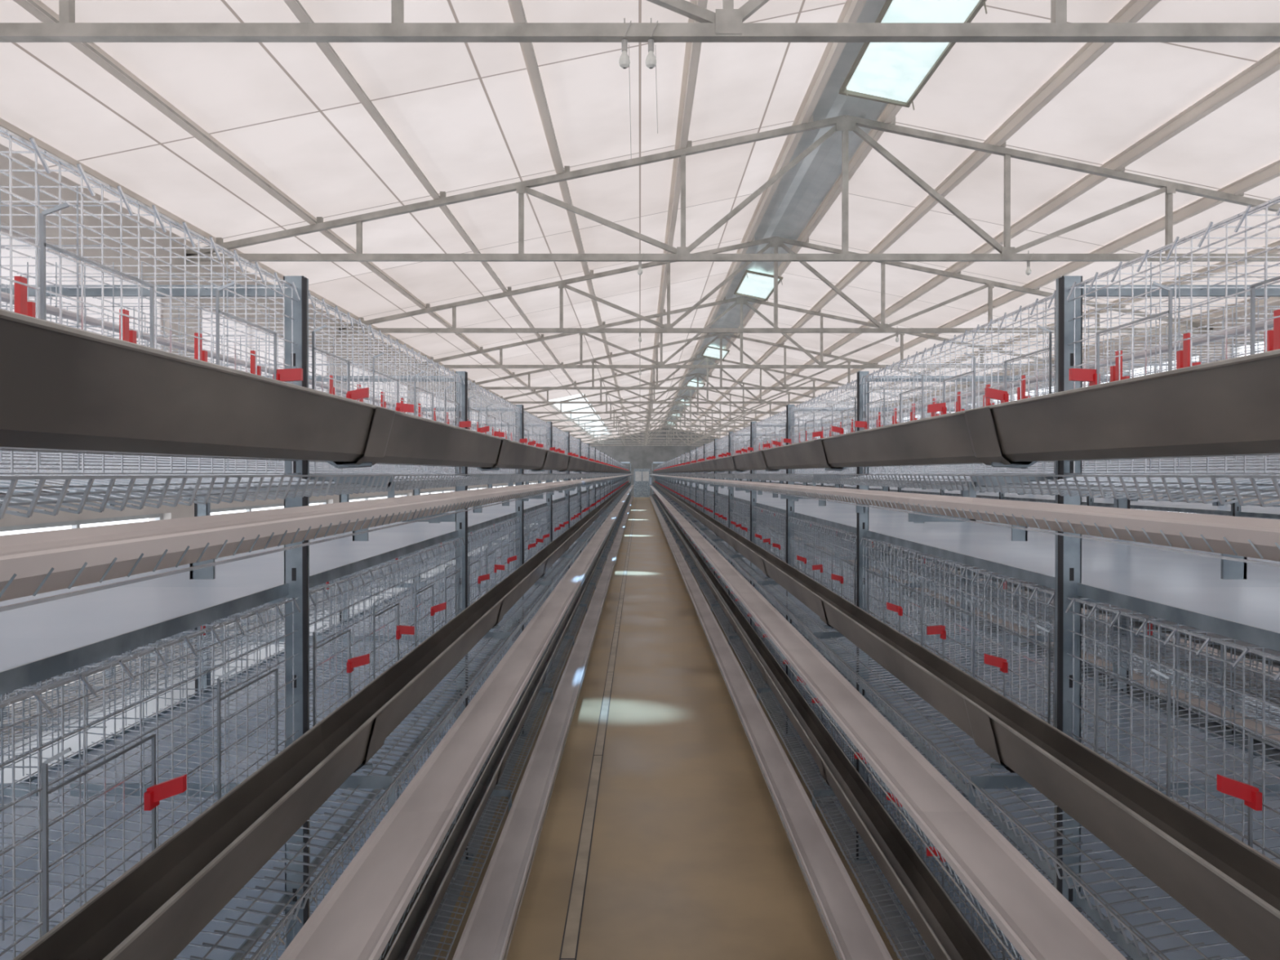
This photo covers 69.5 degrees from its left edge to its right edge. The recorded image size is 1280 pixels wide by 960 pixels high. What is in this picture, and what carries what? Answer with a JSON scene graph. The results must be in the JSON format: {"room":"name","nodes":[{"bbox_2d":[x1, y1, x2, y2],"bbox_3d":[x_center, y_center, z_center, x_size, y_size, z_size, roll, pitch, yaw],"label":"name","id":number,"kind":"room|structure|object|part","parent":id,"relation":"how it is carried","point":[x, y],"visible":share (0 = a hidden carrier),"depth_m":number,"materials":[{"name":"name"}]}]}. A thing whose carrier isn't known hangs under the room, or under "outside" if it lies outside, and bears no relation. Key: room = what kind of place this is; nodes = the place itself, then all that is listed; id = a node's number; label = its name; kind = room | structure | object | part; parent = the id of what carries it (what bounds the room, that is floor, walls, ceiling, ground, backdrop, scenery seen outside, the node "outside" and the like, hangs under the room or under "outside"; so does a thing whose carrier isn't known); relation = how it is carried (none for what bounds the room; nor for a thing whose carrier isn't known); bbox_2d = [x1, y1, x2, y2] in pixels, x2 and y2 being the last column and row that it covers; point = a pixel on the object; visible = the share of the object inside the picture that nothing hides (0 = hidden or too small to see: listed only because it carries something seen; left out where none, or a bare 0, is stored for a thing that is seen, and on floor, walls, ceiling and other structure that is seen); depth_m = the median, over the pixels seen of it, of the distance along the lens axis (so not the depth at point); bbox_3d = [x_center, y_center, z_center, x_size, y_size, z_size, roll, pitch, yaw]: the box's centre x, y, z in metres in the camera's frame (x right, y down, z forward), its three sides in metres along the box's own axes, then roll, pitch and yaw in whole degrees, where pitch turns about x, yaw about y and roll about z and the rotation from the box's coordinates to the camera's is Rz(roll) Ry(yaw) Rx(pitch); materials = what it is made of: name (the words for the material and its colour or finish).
{"room":"farm building","nodes":[
{"label":"farm building","id":0,"kind":"room"},
{"bbox_2d":[0,143,582,738],"bbox_3d":[-4.300,-0.420,30.498,0.200,3.914,75.000,0,0,0],"label":"wall","id":1,"kind":"structure","parent":0,"point":[180,511],"depth_m":7.79,"materials":[{"name":"paint"}]},
{"bbox_2d":[0,513,162,531],"bbox_3d":[-4.300,0.905,6.386,0.040,1.200,3.760,0,0,0],"label":"window","id":2,"kind":"structure","parent":1,"relation":"in","point":[75,524],"depth_m":7.01,"materials":[{"name":"white glass"}]},
{"bbox_2d":[0,227,162,350],"bbox_3d":[-4.295,-0.995,6.373,0.050,1.400,3.760,0,0,0],"label":"window","id":3,"kind":"structure","parent":1,"relation":"in","point":[4,252],"depth_m":6.91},
{"bbox_2d":[202,305,327,392],"bbox_3d":[-4.295,-1.025,10.733,0.050,1.400,3.760,0,0,0],"label":"window","id":4,"kind":"structure","parent":1,"relation":"in","point":[229,344],"depth_m":9.96,"materials":[{"name":"white glass"}]},
{"bbox_2d":[210,499,327,512],"bbox_3d":[-4.300,0.875,10.746,0.040,1.200,3.760,0,0,0],"label":"window","id":5,"kind":"structure","parent":1,"relation":"in","point":[248,508],"depth_m":10.20,"materials":[{"name":"glass"}]},
{"bbox_2d":[349,493,407,500],"bbox_3d":[-4.300,0.845,15.106,0.040,1.200,3.760,0,0,0],"label":"window","id":6,"kind":"structure","parent":1,"relation":"in","point":[366,498],"depth_m":14.82,"materials":[{"name":"glass"}]},
{"bbox_2d":[350,361,407,413],"bbox_3d":[-4.295,-1.055,15.093,0.050,1.400,3.760,0,0,0],"label":"window","id":7,"kind":"structure","parent":1,"relation":"in","point":[354,367],"depth_m":14.91,"materials":[{"name":"white glass"}]},
{"bbox_2d":[419,389,455,422],"bbox_3d":[-4.295,-1.086,19.453,0.050,1.400,3.760,0,0,0],"label":"window","id":8,"kind":"structure","parent":1,"relation":"in","point":[420,400],"depth_m":18.88,"materials":[{"name":"white glass"}]},
{"bbox_2d":[420,488,454,493],"bbox_3d":[-4.300,0.814,19.466,0.040,1.200,3.760,0,0,0],"label":"window","id":9,"kind":"structure","parent":1,"relation":"in","point":[453,490],"depth_m":19.47,"materials":[{"name":"white glass"}]},
{"bbox_2d":[469,412,484,429],"bbox_3d":[-4.295,-1.116,23.813,0.050,1.400,3.760,0,0,0],"label":"window","id":10,"kind":"structure","parent":1,"relation":"in","point":[474,413],"depth_m":23.95,"materials":[{"name":"white glass"}]},
{"bbox_2d":[467,486,486,489],"bbox_3d":[-4.300,0.784,23.826,0.040,1.200,3.760,0,0,0],"label":"window","id":11,"kind":"structure","parent":1,"relation":"in","point":[469,488],"depth_m":24.38,"materials":[{"name":"white glass"}]},
{"bbox_2d":[492,417,507,437],"bbox_3d":[-4.295,-1.147,28.173,0.050,1.400,3.760,0,0,0],"label":"window","id":12,"kind":"structure","parent":1,"relation":"in","point":[494,418],"depth_m":28.63,"materials":[{"name":"white glass"}]},
{"bbox_2d":[0,0,1279,442],"bbox_3d":[1.900,-2.977,30.480,12.700,1.302,75.000,0,0,0],"label":"ceiling","id":13,"kind":"structure","parent":0,"point":[467,114],"depth_m":8.06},
{"bbox_2d":[0,497,1279,959],"bbox_3d":[1.900,1.537,30.511,12.200,0.001,75.000,0,0,0],"label":"floor","id":14,"kind":"structure","parent":0,"point":[692,857],"depth_m":4.85,"materials":[{"name":"concrete"}]},
{"bbox_2d":[0,126,633,959],"bbox_3d":[-1.390,0.268,29.813,1.936,2.548,67.360,0,0,0],"label":"cage","id":15,"kind":"object","parent":14,"relation":"on","point":[324,798],"visible":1,"depth_m":2.08,"materials":[{"name":"metal"}]},
{"bbox_3d":[-1.478,0.037,62.847,1.725,2.548,1.290,0,0,0],"label":"drive frame","id":16,"kind":"part","parent":15,"relation":"part of","materials":[{"name":"grey metal"}]},
{"bbox_2d":[559,497,636,959],"bbox_3d":[-0.260,1.525,31.815,0.062,0.005,77.408,0,0,0],"label":"drain","id":17,"kind":"object","parent":14,"relation":"in","point":[569,948],"depth_m":4.68,"materials":[{"name":"grey metal"}]},
{"bbox_2d":[648,195,1279,959],"bbox_3d":[1.590,0.268,29.813,1.936,2.548,67.360,0,0,0],"label":"cage","id":18,"kind":"object","parent":14,"relation":"on","point":[1010,801],"visible":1,"depth_m":2.42,"materials":[{"name":"metal"}]},
{"bbox_3d":[1.502,0.037,62.847,1.725,2.548,1.290,0,0,0],"label":"drive frame","id":19,"kind":"part","parent":18,"relation":"part of","materials":[{"name":"grey metal"}]},
{"bbox_2d":[700,466,1279,746],"bbox_3d":[4.570,0.268,29.813,1.936,2.548,67.360,0,0,0],"label":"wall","id":20,"kind":"structure","parent":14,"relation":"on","point":[1273,512],"depth_m":7.31,"materials":[{"name":"metal"}]},
{"bbox_2d":[0,0,1279,442],"bbox_3d":[1.905,-2.932,30.480,11.850,1.226,75.000,0,0,0],"label":"roof","id":21,"kind":"structure","parent":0,"point":[1134,11],"depth_m":8.55,"materials":[{"name":"grey metal"}]},
{"bbox_2d":[618,17,631,162],"bbox_3d":[-0.067,-1.769,4.181,0.057,0.650,0.063,0,0,0],"label":"hanging light bulb","id":22,"kind":"object","parent":21,"relation":"hanging from","point":[624,62],"visible":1,"depth_m":4.17,"materials":[{"name":"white glass"}]},
{"bbox_2d":[637,253,643,275],"bbox_3d":[0.003,-2.012,8.540,0.057,0.225,0.063,0,0,0],"label":"hanging light bulb","id":23,"kind":"object","parent":21,"relation":"hanging from","point":[639,270],"visible":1,"depth_m":8.53,"materials":[{"name":"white glass"}]},
{"bbox_2d":[638,327,642,342],"bbox_3d":[0.003,-2.043,12.900,0.057,0.225,0.063,0,0,0],"label":"hanging light bulb","id":24,"kind":"object","parent":21,"relation":"hanging from","point":[639,338],"visible":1,"depth_m":12.89,"materials":[{"name":"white glass"}]},
{"bbox_2d":[645,17,657,133],"bbox_3d":[0.053,-1.834,4.181,0.057,0.520,0.063,0,0,0],"label":"hanging light bulb","id":25,"kind":"object","parent":21,"relation":"hanging from","point":[651,60],"visible":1,"depth_m":4.17,"materials":[{"name":"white glass"}]},
{"bbox_2d":[662,0,986,427],"bbox_3d":[1.972,-3.441,30.477,0.744,0.249,75.000,0,0,0],"label":"flashing","id":26,"kind":"object","parent":21,"relation":"attached to","point":[866,77],"visible":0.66,"depth_m":8.40,"materials":[{"name":"white metal"}]},
{"bbox_3d":[2.035,-3.462,33.927,0.618,0.241,1.875,0,0,0],"label":"skylight pane","id":27,"kind":"part","parent":26,"relation":"part of","materials":[{"name":"white"}]},
{"bbox_3d":[2.035,-3.399,24.977,0.618,0.241,1.875,0,0,0],"label":"skylight pane","id":28,"kind":"part","parent":26,"relation":"part of","materials":[{"name":"white"}]},
{"bbox_3d":[2.035,-3.337,16.027,0.618,0.241,1.875,0,0,0],"label":"skylight pane","id":29,"kind":"part","parent":26,"relation":"part of","materials":[{"name":"white"}]},
{"bbox_3d":[2.035,-3.274,7.077,0.618,0.241,1.875,0,0,0],"label":"skylight pane","id":30,"kind":"part","parent":26,"relation":"part of","materials":[{"name":"white"}]},
{"bbox_2d":[895,327,900,342],"bbox_3d":[3.603,-2.043,12.900,0.057,0.225,0.063,0,0,0],"label":"hanging light bulb","id":31,"kind":"object","parent":21,"relation":"hanging from","point":[897,340],"visible":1,"depth_m":12.89,"materials":[{"name":"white glass"}]},
{"bbox_2d":[1025,250,1033,275],"bbox_3d":[3.603,-2.012,8.540,0.057,0.225,0.063,0,0,0],"label":"hanging light bulb","id":32,"kind":"object","parent":21,"relation":"hanging from","point":[1028,272],"visible":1,"depth_m":8.53,"materials":[{"name":"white glass"}]},
{"bbox_2d":[0,0,1279,42],"bbox_3d":[1.900,-2.668,4.178,12.211,1.337,0.066,0,0,0],"label":"roof truss","id":33,"kind":"object","parent":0,"point":[726,24],"depth_m":4.16,"materials":[{"name":"grey metal"}]},
{"bbox_2d":[589,426,717,445],"bbox_3d":[1.900,-3.094,65.217,12.211,1.337,0.066,0,0,0],"label":"roof truss","id":34,"kind":"object","parent":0,"point":[666,428],"depth_m":65.20,"materials":[{"name":"grey metal"}]},
{"bbox_2d":[584,427,737,497],"bbox_3d":[1.900,-1.308,68.068,12.200,5.165,0.150,0,0,0],"label":"wall","id":35,"kind":"structure","parent":0,"point":[639,456],"depth_m":67.98,"materials":[{"name":"paint"}]},
{"bbox_2d":[634,468,649,497],"bbox_3d":[0.150,0.226,67.938,1.200,2.100,0.070,0,0,0],"label":"door","id":36,"kind":"structure","parent":35,"relation":"in","point":[642,477],"depth_m":67.93,"materials":[{"name":"grey metal"}]},
{"bbox_2d":[580,421,744,441],"bbox_3d":[1.900,-3.033,56.497,12.211,1.337,0.066,0,0,0],"label":"roof truss","id":37,"kind":"object","parent":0,"point":[644,440],"depth_m":56.48,"materials":[{"name":"grey metal"}]},
{"bbox_2d":[584,423,750,444],"bbox_3d":[1.900,-3.063,60.857,12.211,1.337,0.066,0,0,0],"label":"roof truss","id":38,"kind":"object","parent":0,"point":[644,442],"depth_m":60.83,"materials":[{"name":"grey metal"}]},
{"bbox_2d":[569,409,770,435],"bbox_3d":[1.900,-2.972,47.777,12.211,1.337,0.066,0,0,0],"label":"roof truss","id":39,"kind":"object","parent":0,"point":[646,434],"depth_m":47.76,"materials":[{"name":"grey metal"}]},
{"bbox_2d":[573,415,781,438],"bbox_3d":[1.900,-3.002,52.137,12.211,1.337,0.066,0,0,0],"label":"roof truss","id":40,"kind":"object","parent":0,"point":[673,416],"depth_m":52.11,"materials":[{"name":"grey metal"}]},
{"bbox_2d":[551,404,808,431],"bbox_3d":[1.900,-2.942,43.418,12.211,1.337,0.066,0,0,0],"label":"roof truss","id":41,"kind":"object","parent":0,"point":[679,405],"depth_m":43.39,"materials":[{"name":"grey metal"}]},
{"bbox_2d":[551,395,817,426],"bbox_3d":[1.900,-2.911,39.058,12.211,1.337,0.066,0,0,0],"label":"roof truss","id":42,"kind":"object","parent":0,"point":[684,397],"depth_m":39.04,"materials":[{"name":"grey metal"}]},
{"bbox_2d":[535,386,850,421],"bbox_3d":[1.900,-2.881,34.698,12.211,1.337,0.066,0,0,0],"label":"roof truss","id":43,"kind":"object","parent":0,"point":[650,419],"depth_m":34.68,"materials":[{"name":"grey metal"}]},
{"bbox_2d":[512,373,883,413],"bbox_3d":[1.900,-2.850,30.338,12.211,1.337,0.066,0,0,0],"label":"roof truss","id":44,"kind":"object","parent":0,"point":[696,375],"depth_m":30.31,"materials":[{"name":"grey metal"}]},
{"bbox_2d":[490,356,921,404],"bbox_3d":[1.900,-2.820,25.978,12.211,1.337,0.066,0,0,0],"label":"roof truss","id":45,"kind":"object","parent":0,"point":[705,359],"depth_m":25.95,"materials":[{"name":"grey metal"}]},
{"bbox_2d":[467,333,982,389],"bbox_3d":[1.900,-2.789,21.618,12.211,1.337,0.066,0,0,0],"label":"roof truss","id":46,"kind":"object","parent":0,"point":[720,335],"depth_m":21.60,"materials":[{"name":"grey metal"}]},
{"bbox_2d":[186,115,1279,262],"bbox_3d":[1.900,-2.698,8.538,12.211,1.337,0.066,0,0,0],"label":"roof truss","id":47,"kind":"object","parent":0,"point":[844,123],"depth_m":8.52,"materials":[{"name":"grey metal"}]},
{"bbox_2d":[415,296,1053,368],"bbox_3d":[1.900,-2.759,17.258,12.211,1.337,0.066,0,0,0],"label":"roof truss","id":48,"kind":"object","parent":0,"point":[740,300],"depth_m":17.23,"materials":[{"name":"grey metal"}]},
{"bbox_2d":[338,236,1213,333],"bbox_3d":[1.900,-2.729,12.898,12.211,1.337,0.066,0,0,0],"label":"roof truss","id":49,"kind":"object","parent":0,"point":[775,242],"depth_m":12.88,"materials":[{"name":"grey metal"}]},
{"bbox_2d":[769,300,1279,515],"bbox_3d":[8.100,-0.420,30.498,0.200,3.914,75.000,0,0,0],"label":"wall","id":50,"kind":"structure","parent":0,"point":[1239,313],"depth_m":13.85,"materials":[{"name":"paint"}]},
{"bbox_2d":[990,385,1053,401],"bbox_3d":[8.100,-1.511,19.450,0.040,0.750,3.760,0,0,0],"label":"window","id":51,"kind":"structure","parent":50,"relation":"in","point":[1046,385],"depth_m":18.96,"materials":[{"name":"glass"}]},
{"bbox_2d":[1100,352,1198,375],"bbox_3d":[8.100,-1.480,15.090,0.040,0.750,3.760,0,0,0],"label":"window","id":52,"kind":"structure","parent":50,"relation":"in","point":[1135,367],"depth_m":14.96,"materials":[{"name":"glass"}]},
{"bbox_2d":[1231,338,1263,358],"bbox_3d":[8.100,-1.450,10.730,0.040,0.750,3.760,0,0,0],"label":"window","id":53,"kind":"structure","parent":50,"relation":"in","point":[1260,340],"depth_m":12.37,"materials":[{"name":"white glass"}]}
]}

